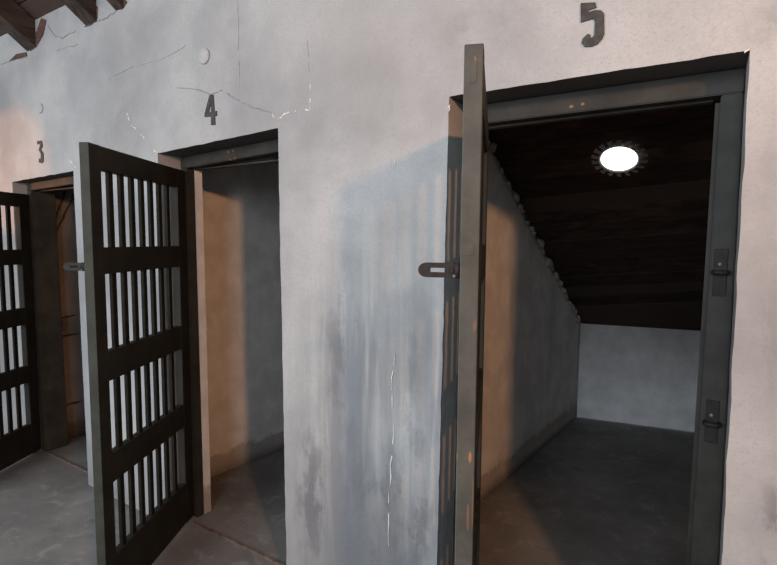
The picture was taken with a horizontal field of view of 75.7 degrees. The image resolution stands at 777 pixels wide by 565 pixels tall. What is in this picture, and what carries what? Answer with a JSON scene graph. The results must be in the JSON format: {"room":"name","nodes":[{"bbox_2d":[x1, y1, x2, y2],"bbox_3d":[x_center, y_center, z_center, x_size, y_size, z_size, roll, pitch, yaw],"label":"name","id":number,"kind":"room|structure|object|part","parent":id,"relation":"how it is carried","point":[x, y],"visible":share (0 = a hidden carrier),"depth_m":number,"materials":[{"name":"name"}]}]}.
{"room":"prison interior","nodes":[
{"label":"prison interior","id":0,"kind":"room"},
{"bbox_2d":[55,190,85,439],"bbox_3d":[-2.009,-0.226,4.607,0.282,2.728,2.239,3,6,33],"label":"wall","id":1,"kind":"structure","parent":0,"point":[65,201],"depth_m":3.80,"materials":[{"name":"brown paint"}]},
{"bbox_2d":[202,156,283,477],"bbox_3d":[-0.614,-0.162,3.949,0.247,2.728,2.525,4,6,39],"label":"wall partition","id":2,"kind":"structure","parent":0,"point":[241,204],"depth_m":3.36,"materials":[{"name":"paint"}]},
{"bbox_2d":[0,417,693,564],"bbox_3d":[-2.528,1.293,2.771,13.600,0.010,9.700,3,6,32],"label":"floor","id":3,"kind":"structure","parent":0,"point":[599,492],"depth_m":2.89,"materials":[{"name":"grey concrete"}]},
{"bbox_2d":[0,0,719,330],"bbox_3d":[-2.119,-1.300,3.741,12.600,4.389,6.114,3,6,32],"label":"ceiling","id":4,"kind":"structure","parent":0,"point":[625,250],"depth_m":2.99,"materials":[{"name":"brown wood"}]},
{"bbox_2d":[0,0,35,50],"bbox_3d":[-2.852,-2.262,2.103,0.124,1.752,2.296,3,6,32],"label":"rafter","id":5,"kind":"object","parent":4,"relation":"attached to","point":[14,19],"visible":1,"depth_m":3.04,"materials":[{"name":"brown wood"}]},
{"bbox_2d":[61,0,95,24],"bbox_3d":[-2.252,-2.227,1.724,0.123,1.751,2.296,3,6,32],"label":"rafter","id":6,"kind":"object","parent":4,"relation":"attached to","point":[85,10],"visible":1,"depth_m":2.71,"materials":[{"name":"brown wood"}]},
{"bbox_2d":[107,0,123,9],"bbox_3d":[-2.011,-2.218,1.572,0.085,1.741,2.296,3,6,32],"label":"rafter","id":7,"kind":"object","parent":4,"relation":"attached to","point":[116,4],"visible":1,"depth_m":2.59,"materials":[{"name":"brown wood"}]},
{"bbox_2d":[591,139,647,176],"bbox_3d":[1.208,-0.648,2.620,0.272,0.159,0.226,3,6,32],"label":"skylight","id":8,"kind":"object","parent":4,"relation":"attached to","point":[618,159],"visible":1,"depth_m":2.61,"materials":[{"name":"white glass"}]},
{"bbox_2d":[0,0,776,564],"bbox_3d":[-2.409,-0.215,3.475,11.704,2.888,0.230,3,6,32],"label":"wall","id":9,"kind":"structure","parent":0,"point":[362,100],"depth_m":1.89,"materials":[{"name":"paint"}]},
{"bbox_2d":[0,191,40,470],"bbox_3d":[-2.599,0.328,3.177,0.126,1.827,0.769,1,5,3],"label":"door","id":10,"kind":"structure","parent":9,"relation":"in","point":[17,444],"depth_m":3.42,"materials":[{"name":"green paint"}]},
{"bbox_3d":[-2.550,-0.536,3.096,0.036,0.088,0.618,1,5,3],"label":"rail","id":11,"kind":"part","parent":10,"relation":"part of","materials":[{"name":"green paint"}]},
{"bbox_3d":[-2.553,-0.150,3.128,0.036,0.102,0.618,1,5,3],"label":"rail","id":12,"kind":"part","parent":10,"relation":"part of","materials":[{"name":"green paint"}]},
{"bbox_3d":[-2.555,0.259,3.161,0.036,0.117,0.618,1,5,3],"label":"rail","id":13,"kind":"part","parent":10,"relation":"part of","materials":[{"name":"black metal"}]},
{"bbox_3d":[-2.558,0.666,3.195,0.036,0.117,0.618,1,5,3],"label":"rail","id":14,"kind":"part","parent":10,"relation":"part of","materials":[{"name":"green paint"}]},
{"bbox_3d":[-2.562,1.131,3.233,0.036,0.214,0.618,1,5,3],"label":"rail","id":15,"kind":"part","parent":10,"relation":"part of","materials":[{"name":"green paint"}]},
{"bbox_2d":[27,176,73,451],"bbox_3d":[-2.137,0.272,3.408,0.836,1.932,0.155,3,6,32],"label":"door frame","id":16,"kind":"structure","parent":9,"relation":"attached to","point":[41,195],"depth_m":3.58,"materials":[{"name":"brown paint"}]},
{"bbox_2d":[63,142,193,564],"bbox_3d":[-1.160,0.383,2.320,0.126,1.880,0.769,1,5,3],"label":"door","id":17,"kind":"structure","parent":9,"relation":"in","point":[145,541],"depth_m":2.21,"materials":[{"name":"green paint"}]},
{"bbox_3d":[-1.111,-0.507,2.236,0.036,0.091,0.618,1,5,3],"label":"rail","id":18,"kind":"part","parent":17,"relation":"part of","materials":[{"name":"green paint"}]},
{"bbox_3d":[-1.113,-0.110,2.269,0.036,0.105,0.618,1,5,3],"label":"rail","id":19,"kind":"part","parent":17,"relation":"part of","materials":[{"name":"green paint"}]},
{"bbox_3d":[-1.116,0.311,2.304,0.036,0.120,0.618,1,5,3],"label":"rail","id":20,"kind":"part","parent":17,"relation":"part of","materials":[{"name":"black metal"}]},
{"bbox_3d":[-1.119,0.729,2.338,0.036,0.120,0.618,1,5,3],"label":"rail","id":21,"kind":"part","parent":17,"relation":"part of","materials":[{"name":"green paint"}]},
{"bbox_3d":[-1.123,1.208,2.378,0.036,0.221,0.618,1,5,3],"label":"rail","id":22,"kind":"part","parent":17,"relation":"part of","materials":[{"name":"green paint"}]},
{"bbox_2d":[181,139,278,517],"bbox_3d":[-0.722,0.324,2.517,0.856,1.994,0.077,3,6,32],"label":"door frame","id":23,"kind":"structure","parent":9,"relation":"attached to","point":[219,159],"depth_m":2.66,"materials":[{"name":"grey paint"}]},
{"bbox_3d":[-1.065,0.349,2.721,0.062,1.905,0.046,3,6,32],"label":"post","id":24,"kind":"part","parent":23,"relation":"part of","materials":[{"name":"grey metal"}]},
{"bbox_2d":[418,43,488,564],"bbox_3d":[0.199,0.450,1.444,0.126,1.908,0.770,1,5,12],"label":"door","id":25,"kind":"structure","parent":9,"relation":"in","point":[471,268],"depth_m":1.04,"materials":[{"name":"green paint"}]},
{"bbox_3d":[0.238,0.802,1.457,0.036,0.122,0.618,1,5,12],"label":"rail","id":26,"kind":"part","parent":25,"relation":"part of","materials":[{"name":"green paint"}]},
{"bbox_3d":[0.241,0.378,1.422,0.036,0.122,0.618,1,5,12],"label":"rail","id":27,"kind":"part","parent":25,"relation":"part of","materials":[{"name":"black metal"}]},
{"bbox_3d":[0.243,-0.050,1.386,0.036,0.107,0.618,1,5,12],"label":"rail","id":28,"kind":"part","parent":25,"relation":"part of","materials":[{"name":"green paint"}]},
{"bbox_3d":[0.246,-0.452,1.353,0.036,0.092,0.618,1,5,12],"label":"rail","id":29,"kind":"part","parent":25,"relation":"part of","materials":[{"name":"green paint"}]},
{"bbox_2d":[453,68,744,564],"bbox_3d":[0.617,0.398,1.658,0.847,2.007,0.103,3,6,32],"label":"door frame","id":30,"kind":"structure","parent":9,"relation":"attached to","point":[726,87],"depth_m":1.43,"materials":[{"name":"grey paint"}]},
{"bbox_3d":[0.289,0.413,1.867,0.072,1.938,0.046,3,6,32],"label":"post","id":31,"kind":"part","parent":30,"relation":"part of","materials":[{"name":"grey paint"}]},
{"bbox_3d":[0.951,0.450,1.467,0.075,1.938,0.075,3,6,32],"label":"post","id":32,"kind":"part","parent":30,"relation":"part of","materials":[{"name":"grey paint"}]},
{"bbox_2d":[480,140,580,501],"bbox_3d":[0.756,-0.094,3.243,0.273,2.728,2.781,4,6,38],"label":"wall partition","id":33,"kind":"structure","parent":0,"point":[532,326],"depth_m":3.28,"materials":[{"name":"paint"}]},
{"bbox_2d":[577,323,700,431],"bbox_3d":[0.661,0.499,4.750,6.106,1.296,0.018,2,5,22],"label":"wall","id":34,"kind":"structure","parent":0,"point":[644,376],"depth_m":4.20,"materials":[{"name":"paint"}]}
]}

